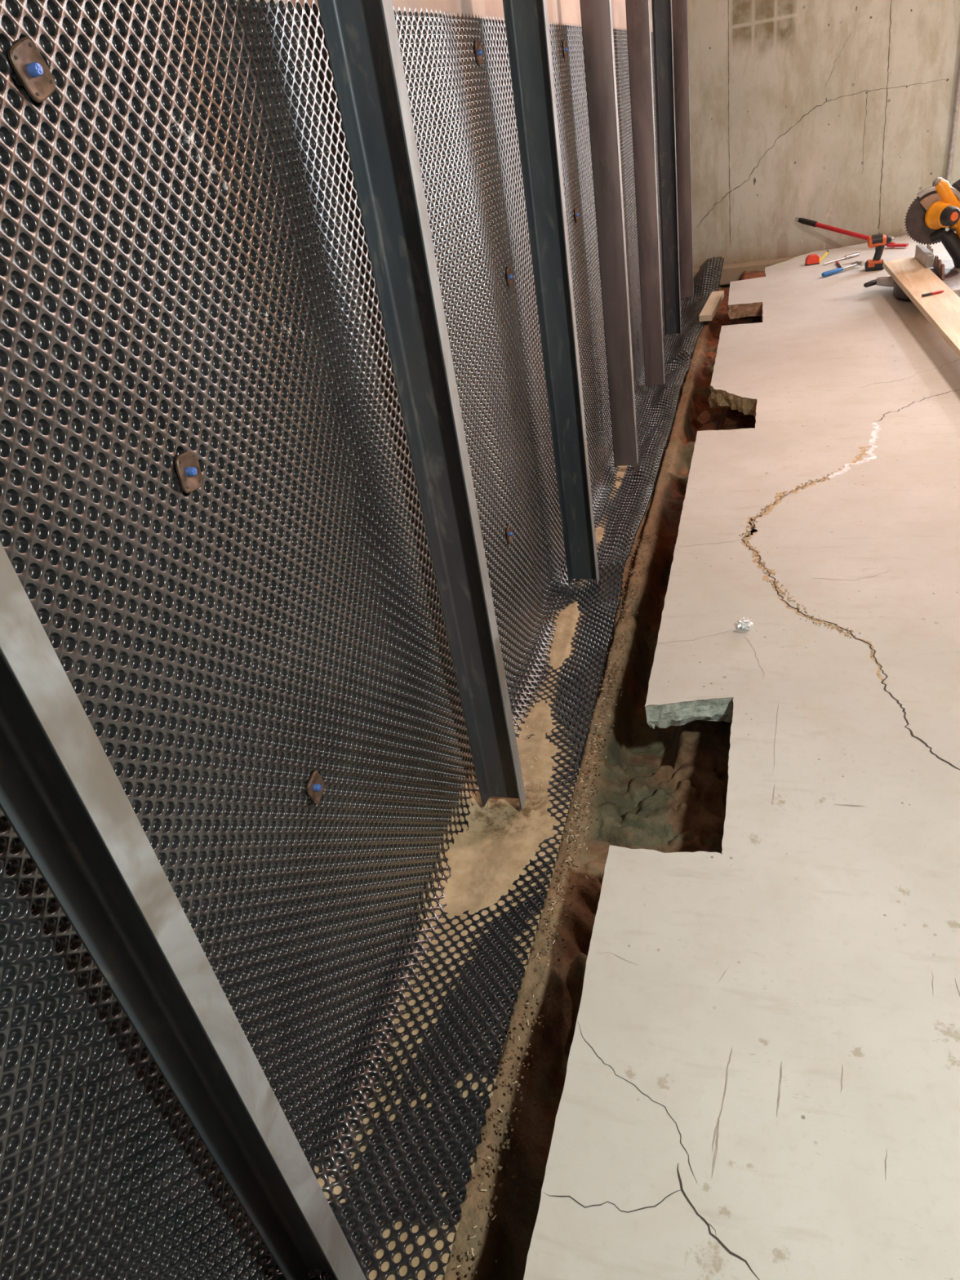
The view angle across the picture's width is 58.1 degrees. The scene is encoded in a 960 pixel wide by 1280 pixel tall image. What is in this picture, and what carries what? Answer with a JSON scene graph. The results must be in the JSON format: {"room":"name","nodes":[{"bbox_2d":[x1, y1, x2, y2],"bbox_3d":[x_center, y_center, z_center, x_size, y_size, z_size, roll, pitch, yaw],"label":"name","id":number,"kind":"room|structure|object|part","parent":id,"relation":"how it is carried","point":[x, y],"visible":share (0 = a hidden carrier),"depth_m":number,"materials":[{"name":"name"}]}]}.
{"room":"construction site","nodes":[
{"label":"construction site","id":0,"kind":"room"},
{"bbox_2d":[235,0,653,32],"bbox_3d":[0.005,-1.152,1.982,0.160,2.400,7.000,1,34,18],"label":"wall","id":1,"kind":"structure","parent":0,"point":[562,11],"depth_m":1.77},
{"bbox_2d":[523,231,959,1279],"bbox_3d":[2.089,-0.327,1.880,3.219,0.068,6.875,1,34,18],"label":"floor","id":2,"kind":"structure","parent":0,"point":[762,1079],"depth_m":1.24,"materials":[{"name":"concrete"}]},
{"bbox_2d":[444,270,764,1279],"bbox_3d":[1.196,-0.472,2.605,1.735,0.200,6.092,1,34,18],"label":"trench","id":3,"kind":"object","parent":2,"relation":"in","point":[664,790],"visible":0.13,"depth_m":1.59,"materials":[{"name":"brown soil"}]},
{"bbox_2d":[0,0,724,1279],"bbox_3d":[0.410,-1.035,2.475,0.275,1.321,5.996,1,34,18],"label":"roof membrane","id":4,"kind":"object","parent":3,"relation":"on","point":[185,264],"visible":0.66,"depth_m":0.98,"materials":[{"name":"black plastic"}]},
{"bbox_2d":[7,36,55,102],"bbox_3d":[-0.333,-0.428,0.647,0.008,0.041,0.039,1,34,18],"label":"plate","id":5,"kind":"object","parent":4,"relation":"attached to","point":[24,57],"visible":1,"depth_m":0.65,"materials":[{"name":"brown metal"}]},
{"bbox_2d":[0,541,366,1279],"bbox_3d":[-0.338,-0.156,0.432,0.078,2.170,0.034,1,34,18],"label":"post","id":6,"kind":"object","parent":4,"relation":"on","point":[61,794],"visible":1,"depth_m":0.68,"materials":[{"name":"metal"}]},
{"bbox_2d":[174,450,203,493],"bbox_3d":[-0.278,-0.162,0.833,0.008,0.038,0.035,1,34,18],"label":"plate","id":7,"kind":"object","parent":4,"relation":"attached to","point":[187,464],"visible":1,"depth_m":0.83,"materials":[{"name":"brown metal"}]},
{"bbox_2d":[306,770,324,804],"bbox_3d":[-0.204,0.185,1.083,0.008,0.039,0.036,1,34,18],"label":"plate","id":8,"kind":"object","parent":4,"relation":"attached to","point":[315,787],"visible":1,"depth_m":1.08,"materials":[{"name":"brown metal"}]},
{"bbox_2d":[314,433,637,1279],"bbox_3d":[0.274,-0.129,2.231,0.217,0.099,3.321,1,34,18],"label":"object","id":9,"kind":"object","parent":4,"relation":"on","point":[485,860],"visible":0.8,"depth_m":1.54,"materials":[{"name":"beige sand"}]},
{"bbox_2d":[316,0,525,810],"bbox_3d":[-0.119,-0.600,1.065,0.078,2.170,0.034,1,34,18],"label":"post","id":10,"kind":"object","parent":9,"relation":"on","point":[362,40],"visible":1,"depth_m":1.20,"materials":[{"name":"metal"}]},
{"bbox_2d":[515,689,555,892],"bbox_3d":[0.103,0.233,1.756,0.099,0.006,0.717,-5,32,8],"label":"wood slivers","id":11,"kind":"object","parent":9,"relation":"on","point":[553,690],"visible":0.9,"depth_m":1.75,"materials":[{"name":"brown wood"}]},
{"bbox_2d":[474,40,483,65],"bbox_3d":[0.000,-1.088,1.599,0.008,0.038,0.034,1,34,18],"label":"plate","id":12,"kind":"object","parent":4,"relation":"attached to","point":[478,51],"visible":1,"depth_m":1.60,"materials":[{"name":"brown metal"}]},
{"bbox_2d":[506,524,512,543],"bbox_3d":[0.067,-0.229,1.866,0.008,0.038,0.034,1,34,18],"label":"plate","id":13,"kind":"object","parent":4,"relation":"attached to","point":[508,531],"visible":1,"depth_m":1.86,"materials":[{"name":"brown metal"}]},
{"bbox_2d":[506,266,513,287],"bbox_3d":[0.065,-0.763,1.814,0.008,0.037,0.033,1,34,18],"label":"plate","id":14,"kind":"object","parent":4,"relation":"attached to","point":[508,271],"visible":1,"depth_m":1.81,"materials":[{"name":"brown metal"}]},
{"bbox_2d":[502,0,599,584],"bbox_3d":[0.113,-1.064,1.736,0.078,2.170,0.034,1,34,18],"label":"post","id":15,"kind":"object","parent":4,"relation":"on","point":[526,21],"visible":1,"depth_m":1.90,"materials":[{"name":"metal"}]},
{"bbox_2d":[563,40,568,57],"bbox_3d":[0.226,-1.548,2.264,0.008,0.037,0.033,1,34,18],"label":"plate","id":16,"kind":"object","parent":4,"relation":"attached to","point":[565,48],"visible":1,"depth_m":2.26,"materials":[{"name":"brown metal"}]},
{"bbox_2d":[574,207,578,222],"bbox_3d":[0.275,-1.200,2.437,0.008,0.038,0.034,1,34,18],"label":"plate","id":17,"kind":"object","parent":4,"relation":"attached to","point":[576,214],"visible":1,"depth_m":2.43,"materials":[{"name":"brown metal"}]},
{"bbox_2d":[579,0,638,466],"bbox_3d":[0.335,-1.511,2.381,0.078,2.170,0.034,1,34,18],"label":"post","id":18,"kind":"object","parent":4,"relation":"on","point":[597,24],"visible":1,"depth_m":2.53,"materials":[{"name":"metal"}]},
{"bbox_2d":[625,0,664,386],"bbox_3d":[0.573,-1.987,3.070,0.078,2.170,0.034,1,34,18],"label":"post","id":19,"kind":"object","parent":4,"relation":"on","point":[637,11],"visible":1,"depth_m":3.23,"materials":[{"name":"metal"}]},
{"bbox_2d":[651,0,681,336],"bbox_3d":[0.787,-2.416,3.690,0.078,2.170,0.034,1,34,18],"label":"post","id":20,"kind":"object","parent":4,"relation":"on","point":[662,21],"visible":1,"depth_m":3.87,"materials":[{"name":"metal"}]},
{"bbox_2d":[671,0,693,297],"bbox_3d":[1.006,-2.854,4.324,0.078,2.170,0.034,1,34,18],"label":"post","id":21,"kind":"object","parent":4,"relation":"on","point":[679,7],"visible":0.8,"depth_m":4.47,"materials":[{"name":"metal"}]},
{"bbox_2d":[698,290,724,321],"bbox_3d":[1.196,-1.724,4.453,0.062,0.055,0.399,5,35,23],"label":"wood block","id":22,"kind":"object","parent":4,"relation":"on","point":[709,309],"visible":1,"depth_m":4.40,"materials":[{"name":"brown wood"}]},
{"bbox_2d":[457,549,644,1267],"bbox_3d":[0.222,0.256,1.680,0.059,0.013,1.856,1,33,17],"label":"wood shavings","id":23,"kind":"object","parent":3,"relation":"on","point":[643,549],"visible":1,"depth_m":1.52,"materials":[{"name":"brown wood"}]},
{"bbox_2d":[455,531,655,1279],"bbox_3d":[0.230,0.234,1.724,0.077,0.014,1.999,1,33,17],"label":"crumbs","id":24,"kind":"object","parent":3,"relation":"on","point":[508,1140],"visible":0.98,"depth_m":1.36,"materials":[{"name":"brown soil"}]},
{"bbox_2d":[696,410,713,424],"bbox_3d":[0.853,-0.845,3.278,0.062,0.044,0.062,1,34,18],"label":"chunk","id":25,"kind":"object","parent":3,"relation":"on","point":[705,417],"visible":1,"depth_m":3.26,"materials":[{"name":"soil"}]},
{"bbox_2d":[707,394,728,408],"bbox_3d":[0.904,-0.888,3.203,0.110,0.056,0.058,1,34,18],"label":"chunk","id":26,"kind":"object","parent":3,"relation":"on","point":[713,404],"visible":0.3,"depth_m":3.20,"materials":[{"name":"concrete"}]},
{"bbox_2d":[735,617,753,630],"bbox_3d":[0.545,-0.032,1.777,0.032,0.026,0.030,-31,37,-30],"label":"ball","id":27,"kind":"object","parent":2,"relation":"on","point":[745,624],"visible":1,"depth_m":1.77,"materials":[{"name":"white paper"}]},
{"bbox_2d":[738,474,861,638],"bbox_3d":[0.741,-0.229,2.047,0.246,0.006,0.812,1,34,18],"label":"crumbs","id":28,"kind":"object","parent":2,"relation":"on","point":[757,514],"visible":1,"depth_m":1.92,"materials":[{"name":"beige concrete"}]},
{"bbox_2d":[804,250,828,266],"bbox_3d":[1.787,-2.013,4.541,0.190,0.048,0.066,-25,35,-22],"label":"tape measure","id":29,"kind":"object","parent":2,"relation":"on","point":[814,259],"visible":1,"depth_m":4.51,"materials":[{"name":"red plastic"}]},
{"bbox_2d":[835,261,841,267],"bbox_3d":[1.829,-1.915,4.404,0.013,0.012,0.136,-1,33,15],"label":"marker","id":30,"kind":"object","parent":2,"relation":"on","point":[837,264],"visible":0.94,"depth_m":4.39,"materials":[{"name":"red plastic"}]},
{"bbox_2d":[822,252,860,264],"bbox_3d":[1.883,-1.987,4.498,0.241,0.019,0.026,-21,33,-17],"label":"wrench","id":31,"kind":"object","parent":2,"relation":"on","point":[851,255],"visible":1,"depth_m":4.50,"materials":[{"name":"metal"}]},
{"bbox_2d":[821,261,864,276],"bbox_3d":[1.784,-1.847,4.290,0.250,0.026,0.082,-20,33,-15],"label":"hammer","id":32,"kind":"object","parent":2,"relation":"on","point":[856,263],"visible":0.99,"depth_m":4.28,"materials":[{"name":"blue rubber"}]},
{"bbox_2d":[795,217,908,247],"bbox_3d":[2.002,-2.212,4.684,0.039,0.160,0.643,-32,38,-31],"label":"bar","id":33,"kind":"object","parent":2,"relation":"on","point":[802,220],"visible":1,"depth_m":4.71,"materials":[{"name":"paint"}]},
{"bbox_2d":[864,233,906,271],"bbox_3d":[1.957,-1.878,4.166,0.173,0.158,0.066,1,34,18],"label":"cordless drill","id":34,"kind":"object","parent":2,"relation":"on","point":[878,242],"visible":0.97,"depth_m":4.16,"materials":[{"name":"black plastic"}]},
{"bbox_3d":[1.909,-1.922,4.149,0.048,0.052,0.051,1,34,18],"label":"panel","id":35,"kind":"part","parent":34,"relation":"part of","materials":[{"name":"black plastic"}]},
{"bbox_3d":[1.931,-1.866,4.186,0.050,0.091,0.036,1,34,18],"label":"handle","id":36,"kind":"part","parent":34,"relation":"part of","materials":[{"name":"black plastic"}]},
{"bbox_2d":[863,177,959,301],"bbox_3d":[1.956,-1.673,3.574,0.484,0.441,0.624,-18,33,-12],"label":"saw","id":37,"kind":"object","parent":2,"relation":"on","point":[933,217],"visible":0.79,"depth_m":3.62,"materials":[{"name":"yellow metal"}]},
{"bbox_3d":[1.718,-1.567,3.795,0.070,0.023,0.032,-20,33,-15],"label":"mitre knob","id":38,"kind":"part","parent":37,"relation":"part of","materials":[{"name":"black plastic"}]},
{"bbox_3d":[1.801,-1.553,3.756,0.155,0.060,0.076,12,38,31],"label":"mitre arm","id":39,"kind":"part","parent":37,"relation":"part of","materials":[{"name":"metal"}]},
{"bbox_2d":[882,256,959,358],"bbox_3d":[1.681,-1.177,3.103,0.142,0.022,1.928,-1,33,15],"label":"plank","id":40,"kind":"object","parent":37,"relation":"on","point":[941,310],"visible":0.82,"depth_m":3.27,"materials":[{"name":"brown wood"}]},
{"bbox_2d":[915,244,933,267],"bbox_3d":[1.922,-1.663,3.736,0.028,0.050,0.246,0,33,15],"label":"wood block","id":41,"kind":"object","parent":40,"relation":"on","point":[922,254],"visible":0.98,"depth_m":3.69,"materials":[{"name":"wood"}]},
{"bbox_2d":[921,290,944,297],"bbox_3d":[1.725,-1.320,3.287,0.089,0.010,0.010,-14,32,-6],"label":"pen","id":42,"kind":"object","parent":40,"relation":"on","point":[938,291],"visible":1,"depth_m":3.28,"materials":[{"name":"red plastic"}]},
{"bbox_3d":[1.905,-1.778,3.623,0.224,0.224,0.003,1,34,18],"label":"blade","id":43,"kind":"part","parent":37,"relation":"part of","materials":[{"name":"brown metal"}]},
{"bbox_3d":[1.954,-1.813,3.582,0.149,0.196,0.080,1,34,18],"label":"handle","id":44,"kind":"part","parent":37,"relation":"part of","materials":[{"name":"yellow plastic"}]},
{"bbox_3d":[2.034,-1.731,3.612,0.170,0.226,0.110,1,34,18],"label":"arm","id":45,"kind":"part","parent":37,"relation":"part of","materials":[{"name":"orange plastic"}]},
{"bbox_2d":[687,0,959,285],"bbox_3d":[2.718,-3.043,4.205,3.700,2.400,0.121,1,34,18],"label":"wall","id":46,"kind":"structure","parent":0,"point":[837,113],"depth_m":4.61,"materials":[{"name":"concrete"}]},
{"bbox_2d":[693,256,796,285],"bbox_3d":[1.571,-2.161,5.073,0.850,0.100,0.100,1,34,18],"label":"trim","id":47,"kind":"structure","parent":46,"relation":"attached to","point":[730,272],"depth_m":5.04,"materials":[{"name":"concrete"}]},
{"bbox_2d":[945,59,959,184],"bbox_3d":[2.373,-3.111,4.184,0.025,2.120,0.025,1,34,18],"label":"conduit","id":48,"kind":"object","parent":46,"relation":"attached to","point":[957,103],"visible":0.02,"depth_m":4.47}
]}

